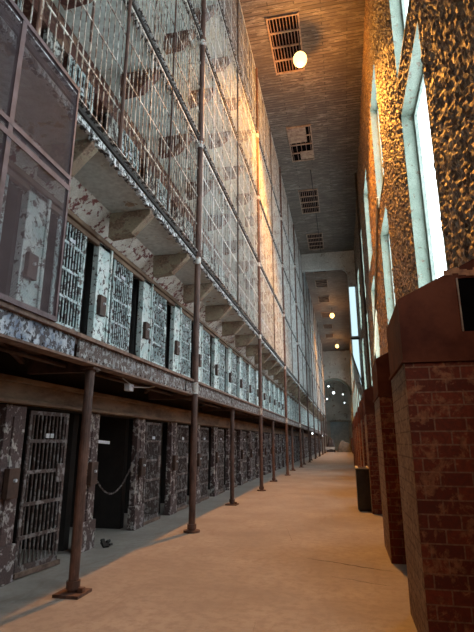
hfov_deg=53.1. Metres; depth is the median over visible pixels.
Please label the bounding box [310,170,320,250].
conduit
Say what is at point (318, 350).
grille
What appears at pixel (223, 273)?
door
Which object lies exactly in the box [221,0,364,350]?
ceiling
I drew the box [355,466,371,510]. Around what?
waste bin
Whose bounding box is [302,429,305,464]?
support pole
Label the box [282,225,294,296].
grille
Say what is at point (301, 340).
grille
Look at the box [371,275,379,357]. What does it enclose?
window
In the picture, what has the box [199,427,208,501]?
door
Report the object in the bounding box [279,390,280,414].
door
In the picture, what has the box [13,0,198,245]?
grille
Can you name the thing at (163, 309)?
door
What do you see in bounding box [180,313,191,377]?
door
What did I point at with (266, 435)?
door
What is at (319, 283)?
grate
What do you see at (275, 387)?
door
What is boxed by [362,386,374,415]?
hood
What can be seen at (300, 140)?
grate
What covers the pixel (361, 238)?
window
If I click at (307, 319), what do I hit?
grille
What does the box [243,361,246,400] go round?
door
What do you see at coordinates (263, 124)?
grille
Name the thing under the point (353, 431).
brick pier
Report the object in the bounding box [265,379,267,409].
door
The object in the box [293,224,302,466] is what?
pole
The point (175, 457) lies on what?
box
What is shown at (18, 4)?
door
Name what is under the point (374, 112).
window
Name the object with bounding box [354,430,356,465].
brick pier
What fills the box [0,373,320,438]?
beam
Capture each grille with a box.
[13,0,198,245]
[138,0,200,128]
[191,0,201,27]
[201,152,258,327]
[203,53,257,251]
[205,0,256,187]
[224,0,255,120]
[258,80,279,208]
[259,145,280,256]
[260,206,282,308]
[260,269,283,361]
[281,176,293,258]
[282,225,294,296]
[283,270,296,338]
[285,320,297,379]
[294,230,302,290]
[296,273,303,322]
[297,309,304,355]
[298,346,306,391]
[303,272,308,311]
[304,301,309,339]
[306,334,311,370]
[307,365,312,398]
[309,293,313,329]
[311,325,314,353]
[312,351,315,378]
[313,377,316,404]
[314,314,317,343]
[315,339,318,365]
[316,362,318,384]
[317,326,319,350]
[317,385,319,407]
[318,350,320,370]
[319,370,321,391]
[320,391,322,411]
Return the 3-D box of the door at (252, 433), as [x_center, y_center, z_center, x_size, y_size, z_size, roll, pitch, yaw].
[0.712,6.117,20.770,0.080,1.975,0.880,-3,-15,12]
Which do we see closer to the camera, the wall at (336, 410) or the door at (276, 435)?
the door at (276, 435)
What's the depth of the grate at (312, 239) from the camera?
37.63 m
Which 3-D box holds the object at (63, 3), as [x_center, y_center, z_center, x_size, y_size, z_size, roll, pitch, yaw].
[4.616,3.245,37.175,1.180,0.634,93.800,-3,-15,12]
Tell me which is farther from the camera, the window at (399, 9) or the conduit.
the conduit
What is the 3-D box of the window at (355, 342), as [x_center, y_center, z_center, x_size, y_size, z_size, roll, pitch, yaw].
[9.379,3.685,37.065,0.777,3.850,0.140,-3,-15,12]
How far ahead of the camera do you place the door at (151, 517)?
9.88 m
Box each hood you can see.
[357,407,360,423]
[359,399,363,420]
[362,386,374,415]
[372,352,391,402]
[386,259,473,379]
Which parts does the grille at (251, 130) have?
post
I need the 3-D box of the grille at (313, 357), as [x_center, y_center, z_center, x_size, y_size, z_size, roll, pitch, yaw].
[8.275,5.260,51.104,0.078,2.600,7.540,-3,-15,12]
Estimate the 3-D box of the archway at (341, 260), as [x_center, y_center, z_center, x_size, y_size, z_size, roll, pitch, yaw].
[7.680,0.602,38.607,4.420,12.200,0.500,-3,-15,12]
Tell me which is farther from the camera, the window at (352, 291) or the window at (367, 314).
the window at (352, 291)
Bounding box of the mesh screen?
[0,0,79,321]
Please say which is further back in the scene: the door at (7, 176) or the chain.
the chain
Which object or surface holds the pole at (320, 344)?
on the floor
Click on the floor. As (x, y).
(298, 554)
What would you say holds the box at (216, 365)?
attached to the wall at (126, 435)
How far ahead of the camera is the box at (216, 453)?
14.61 m
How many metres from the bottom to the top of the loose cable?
0.167 m
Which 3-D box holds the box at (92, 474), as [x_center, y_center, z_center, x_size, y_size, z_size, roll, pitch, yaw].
[-2.249,2.465,7.434,0.100,0.340,0.200,-3,-15,12]
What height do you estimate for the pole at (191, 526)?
17.000 m
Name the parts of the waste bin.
lid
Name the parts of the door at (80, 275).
lock plate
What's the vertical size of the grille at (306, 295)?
3.080 m
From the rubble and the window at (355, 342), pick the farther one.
the window at (355, 342)
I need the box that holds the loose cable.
[122,378,154,391]
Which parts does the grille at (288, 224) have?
post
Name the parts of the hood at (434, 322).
hatch frame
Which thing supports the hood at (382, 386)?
on the brick pier at (394, 541)
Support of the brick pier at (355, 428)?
on the floor
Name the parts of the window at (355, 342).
slanting rail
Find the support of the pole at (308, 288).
on the floor
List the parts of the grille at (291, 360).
post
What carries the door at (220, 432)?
in the wall at (126, 435)
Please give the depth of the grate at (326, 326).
65.41 m
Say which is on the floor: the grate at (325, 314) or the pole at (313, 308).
the pole at (313, 308)
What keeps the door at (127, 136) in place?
in the wall at (126, 435)
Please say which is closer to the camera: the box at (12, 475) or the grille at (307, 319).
the box at (12, 475)
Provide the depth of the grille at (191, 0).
11.32 m
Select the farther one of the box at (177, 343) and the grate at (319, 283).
the grate at (319, 283)
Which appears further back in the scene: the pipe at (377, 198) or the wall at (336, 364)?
the wall at (336, 364)
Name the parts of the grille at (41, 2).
post, post, post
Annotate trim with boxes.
[0,152,319,420]
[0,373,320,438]
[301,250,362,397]
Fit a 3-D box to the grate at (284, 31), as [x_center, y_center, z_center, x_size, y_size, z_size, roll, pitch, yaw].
[1.990,-10.855,19.051,1.240,0.059,2.920,-3,-15,12]
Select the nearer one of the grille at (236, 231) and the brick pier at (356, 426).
the grille at (236, 231)
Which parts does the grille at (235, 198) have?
post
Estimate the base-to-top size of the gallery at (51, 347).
0.355 m
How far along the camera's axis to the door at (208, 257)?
15.10 m
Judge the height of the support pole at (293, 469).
2.475 m
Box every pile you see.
[327,437,335,451]
[337,440,351,451]
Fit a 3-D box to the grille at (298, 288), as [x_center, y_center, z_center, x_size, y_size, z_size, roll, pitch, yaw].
[4.972,-1.296,37.322,0.077,2.620,7.540,-3,-15,12]
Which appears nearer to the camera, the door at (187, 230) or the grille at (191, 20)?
the grille at (191, 20)
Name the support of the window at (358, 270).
in the wall at (446, 27)
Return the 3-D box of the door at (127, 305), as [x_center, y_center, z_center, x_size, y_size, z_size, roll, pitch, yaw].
[-2.174,0.001,8.884,0.080,2.175,0.840,-3,-15,12]
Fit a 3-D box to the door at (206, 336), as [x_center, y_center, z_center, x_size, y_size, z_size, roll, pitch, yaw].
[-0.935,1.441,14.322,0.080,2.175,0.840,-3,-15,12]
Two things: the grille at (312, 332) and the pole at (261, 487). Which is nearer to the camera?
the pole at (261, 487)
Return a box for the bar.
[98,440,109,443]
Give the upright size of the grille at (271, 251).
2.600 m
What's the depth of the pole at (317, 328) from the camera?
60.97 m
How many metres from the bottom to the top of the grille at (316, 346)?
2.620 m
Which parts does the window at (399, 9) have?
frame, pane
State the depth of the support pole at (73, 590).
5.34 m
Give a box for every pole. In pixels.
[52,366,100,599]
[183,0,205,533]
[225,408,238,505]
[255,68,265,490]
[270,420,277,481]
[279,166,289,475]
[290,426,295,470]
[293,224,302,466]
[302,273,310,461]
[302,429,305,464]
[308,288,315,458]
[309,431,312,460]
[313,308,320,456]
[317,328,323,454]
[320,344,325,452]
[322,347,327,451]
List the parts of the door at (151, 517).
lock plate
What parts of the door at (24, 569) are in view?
number plate, lock plate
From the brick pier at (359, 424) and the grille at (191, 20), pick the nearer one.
the grille at (191, 20)
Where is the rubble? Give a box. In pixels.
[100,539,112,547]
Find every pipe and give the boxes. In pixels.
[354,173,371,386]
[373,197,378,364]
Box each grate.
[266,11,304,74]
[286,124,314,161]
[298,188,319,213]
[306,233,323,249]
[315,279,327,287]
[318,296,329,302]
[321,312,330,317]
[323,324,332,328]
[325,334,333,337]
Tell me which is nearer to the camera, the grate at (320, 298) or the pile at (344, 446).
the grate at (320, 298)
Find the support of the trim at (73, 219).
attached to the wall at (126, 435)
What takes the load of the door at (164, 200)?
in the wall at (126, 435)
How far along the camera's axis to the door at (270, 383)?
27.22 m
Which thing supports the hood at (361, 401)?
on the brick pier at (362, 420)
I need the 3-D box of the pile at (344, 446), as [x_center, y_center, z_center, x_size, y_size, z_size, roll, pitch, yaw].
[17.216,20.811,75.837,2.400,1.787,3.200,-3,-15,12]
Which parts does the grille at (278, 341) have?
post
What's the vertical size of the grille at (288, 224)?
3.080 m
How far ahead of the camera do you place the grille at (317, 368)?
58.46 m
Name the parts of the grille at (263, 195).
post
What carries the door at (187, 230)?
in the wall at (126, 435)
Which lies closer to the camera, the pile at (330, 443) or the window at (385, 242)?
the window at (385, 242)
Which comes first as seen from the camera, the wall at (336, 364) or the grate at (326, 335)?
the grate at (326, 335)
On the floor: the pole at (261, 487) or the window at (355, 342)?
the pole at (261, 487)
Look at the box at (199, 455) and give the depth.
12.80 m
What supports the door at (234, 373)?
in the wall at (126, 435)
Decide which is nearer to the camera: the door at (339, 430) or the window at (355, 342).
the window at (355, 342)
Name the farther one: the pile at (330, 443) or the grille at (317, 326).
the pile at (330, 443)
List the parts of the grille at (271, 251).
post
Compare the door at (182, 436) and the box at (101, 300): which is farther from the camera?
the door at (182, 436)
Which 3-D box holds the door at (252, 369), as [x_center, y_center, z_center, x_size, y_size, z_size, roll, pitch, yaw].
[0.717,3.361,21.572,0.080,2.175,0.840,-3,-15,12]
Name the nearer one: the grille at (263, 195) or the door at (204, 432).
the door at (204, 432)
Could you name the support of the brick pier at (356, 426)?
on the floor
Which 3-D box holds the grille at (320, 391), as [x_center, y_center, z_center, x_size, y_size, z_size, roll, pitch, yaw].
[11.580,11.806,64.888,0.076,2.600,7.540,-3,-15,12]
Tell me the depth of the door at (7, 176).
5.88 m
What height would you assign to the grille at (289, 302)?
2.600 m
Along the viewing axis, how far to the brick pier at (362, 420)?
14.11 m
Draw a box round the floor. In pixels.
[0,450,417,631]
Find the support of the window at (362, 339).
in the wall at (446, 27)
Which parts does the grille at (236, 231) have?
post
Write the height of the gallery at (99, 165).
0.634 m
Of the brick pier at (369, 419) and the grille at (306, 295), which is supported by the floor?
the brick pier at (369, 419)
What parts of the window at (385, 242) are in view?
frame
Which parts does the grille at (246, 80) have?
post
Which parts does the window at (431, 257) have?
frame, pane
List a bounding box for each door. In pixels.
[0,176,8,238]
[13,410,69,579]
[14,0,21,9]
[48,216,86,331]
[67,54,94,112]
[108,259,132,351]
[121,129,138,171]
[142,422,161,525]
[150,290,166,366]
[157,179,169,213]
[175,425,188,511]
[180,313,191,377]
[183,218,192,241]
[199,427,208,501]
[202,329,209,385]
[203,243,209,265]
[217,429,224,493]
[219,264,224,284]
[219,342,224,391]
[232,353,236,396]
[234,431,237,487]
[242,431,247,483]
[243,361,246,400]
[251,367,254,403]
[251,432,255,479]
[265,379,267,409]
[265,434,268,473]
[270,383,272,411]
[275,387,276,412]
[276,435,278,469]
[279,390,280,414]
[280,435,282,467]
[284,436,285,465]
[330,422,349,450]
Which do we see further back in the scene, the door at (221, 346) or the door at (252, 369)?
the door at (252, 369)
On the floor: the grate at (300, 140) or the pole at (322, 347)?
the pole at (322, 347)
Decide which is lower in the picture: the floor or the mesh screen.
the floor
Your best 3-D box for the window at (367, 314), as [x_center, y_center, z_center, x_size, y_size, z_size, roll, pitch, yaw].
[7.638,2.662,26.658,0.380,5.400,2.550,-3,-15,12]
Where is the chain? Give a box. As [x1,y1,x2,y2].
[97,452,137,494]
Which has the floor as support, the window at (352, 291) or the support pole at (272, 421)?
the support pole at (272, 421)
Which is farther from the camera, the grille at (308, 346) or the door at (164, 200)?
the grille at (308, 346)
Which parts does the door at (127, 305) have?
lock plate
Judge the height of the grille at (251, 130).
2.620 m
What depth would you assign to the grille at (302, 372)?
35.66 m
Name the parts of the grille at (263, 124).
post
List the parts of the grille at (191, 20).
post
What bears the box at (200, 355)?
attached to the wall at (126, 435)
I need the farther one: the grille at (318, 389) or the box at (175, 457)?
the grille at (318, 389)
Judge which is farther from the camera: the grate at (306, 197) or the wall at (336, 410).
the wall at (336, 410)
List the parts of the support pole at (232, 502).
plate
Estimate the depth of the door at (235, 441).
17.36 m
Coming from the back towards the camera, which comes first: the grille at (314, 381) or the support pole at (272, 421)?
the grille at (314, 381)
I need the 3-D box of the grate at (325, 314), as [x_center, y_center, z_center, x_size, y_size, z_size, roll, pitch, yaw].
[11.217,-0.132,59.551,1.240,0.059,2.320,-3,-15,12]
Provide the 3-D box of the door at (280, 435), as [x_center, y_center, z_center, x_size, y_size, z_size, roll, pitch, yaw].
[2.776,8.517,29.833,0.080,1.975,0.880,-3,-15,12]
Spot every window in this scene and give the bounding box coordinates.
[348,286,358,337]
[351,339,362,385]
[357,270,361,328]
[361,238,365,298]
[362,339,366,388]
[364,170,372,272]
[367,314,372,385]
[370,64,383,206]
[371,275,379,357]
[380,205,395,323]
[389,0,410,84]
[401,18,449,287]
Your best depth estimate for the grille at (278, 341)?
20.94 m
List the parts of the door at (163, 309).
lock plate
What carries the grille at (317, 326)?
on the gallery at (227, 62)
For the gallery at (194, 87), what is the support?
attached to the wall at (126, 435)
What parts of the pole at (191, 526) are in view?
plate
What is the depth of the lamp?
18.34 m
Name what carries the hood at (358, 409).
on the brick pier at (359, 424)
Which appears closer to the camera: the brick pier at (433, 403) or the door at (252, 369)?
the brick pier at (433, 403)
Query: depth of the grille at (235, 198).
13.89 m
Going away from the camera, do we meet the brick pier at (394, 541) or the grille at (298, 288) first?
the brick pier at (394, 541)
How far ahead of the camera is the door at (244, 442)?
19.00 m
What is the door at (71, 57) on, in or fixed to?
in the wall at (126, 435)
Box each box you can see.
[2,468,20,499]
[23,252,38,280]
[87,462,97,484]
[96,295,106,316]
[138,458,145,475]
[143,322,149,339]
[172,455,177,470]
[174,340,179,354]
[197,453,201,466]
[199,354,201,366]
[215,364,218,375]
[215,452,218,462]
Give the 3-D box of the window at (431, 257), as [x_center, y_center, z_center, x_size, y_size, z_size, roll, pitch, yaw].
[3.508,-2.137,8.532,0.380,5.400,2.550,-3,-15,12]
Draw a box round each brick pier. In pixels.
[353,431,355,465]
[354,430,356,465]
[355,428,358,466]
[356,426,360,466]
[358,423,362,466]
[361,419,366,466]
[364,414,381,513]
[374,396,405,563]
[391,361,473,631]
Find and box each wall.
[0,0,320,586]
[320,350,353,450]
[321,380,351,450]
[349,0,473,418]
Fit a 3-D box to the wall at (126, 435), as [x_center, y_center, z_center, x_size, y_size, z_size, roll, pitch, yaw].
[3.092,2.826,37.633,2.680,17.000,94.200,-3,-15,12]
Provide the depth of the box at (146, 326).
9.81 m
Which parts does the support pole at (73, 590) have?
plate, cap plate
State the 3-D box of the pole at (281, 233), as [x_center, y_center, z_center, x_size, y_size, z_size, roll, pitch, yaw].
[2.476,-0.431,25.332,0.300,17.000,0.300,-3,-15,12]
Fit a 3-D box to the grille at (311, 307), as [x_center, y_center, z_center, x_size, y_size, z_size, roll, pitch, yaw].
[8.274,-0.404,52.604,0.081,3.080,7.540,-3,-15,12]
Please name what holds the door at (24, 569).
in the wall at (126, 435)
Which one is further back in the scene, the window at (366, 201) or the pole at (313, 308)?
the pole at (313, 308)
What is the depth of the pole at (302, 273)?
39.28 m
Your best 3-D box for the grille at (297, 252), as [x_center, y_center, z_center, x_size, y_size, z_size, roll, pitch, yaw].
[4.970,-4.244,38.103,0.081,3.080,7.540,-3,-15,12]
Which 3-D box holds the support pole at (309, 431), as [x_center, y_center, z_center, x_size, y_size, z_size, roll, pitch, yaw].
[6.479,11.415,41.695,0.300,2.475,0.300,-3,-15,12]
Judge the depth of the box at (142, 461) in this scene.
9.19 m
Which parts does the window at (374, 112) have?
frame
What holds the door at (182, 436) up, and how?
in the wall at (126, 435)
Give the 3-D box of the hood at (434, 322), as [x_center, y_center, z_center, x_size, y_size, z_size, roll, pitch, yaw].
[2.099,-0.035,4.613,1.175,1.140,1.225,-3,-15,12]
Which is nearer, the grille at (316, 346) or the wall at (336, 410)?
the grille at (316, 346)
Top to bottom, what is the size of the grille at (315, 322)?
3.080 m
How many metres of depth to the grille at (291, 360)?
28.40 m
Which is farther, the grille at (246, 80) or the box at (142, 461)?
the grille at (246, 80)
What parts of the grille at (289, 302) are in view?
post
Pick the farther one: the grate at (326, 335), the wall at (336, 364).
the wall at (336, 364)
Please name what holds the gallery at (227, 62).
attached to the wall at (126, 435)
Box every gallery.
[0,0,326,420]
[0,300,325,435]
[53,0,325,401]
[137,0,324,385]
[192,0,323,367]
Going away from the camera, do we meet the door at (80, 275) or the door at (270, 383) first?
the door at (80, 275)
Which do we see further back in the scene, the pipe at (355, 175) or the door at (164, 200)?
the pipe at (355, 175)
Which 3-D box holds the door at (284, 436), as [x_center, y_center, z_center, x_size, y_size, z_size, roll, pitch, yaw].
[3.189,8.997,31.645,0.080,1.975,0.880,-3,-15,12]
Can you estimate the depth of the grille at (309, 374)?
43.09 m
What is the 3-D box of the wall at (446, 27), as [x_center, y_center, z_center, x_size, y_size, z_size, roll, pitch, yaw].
[9.734,2.476,36.309,0.559,17.000,94.020,-3,-15,12]
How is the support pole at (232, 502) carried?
on the floor

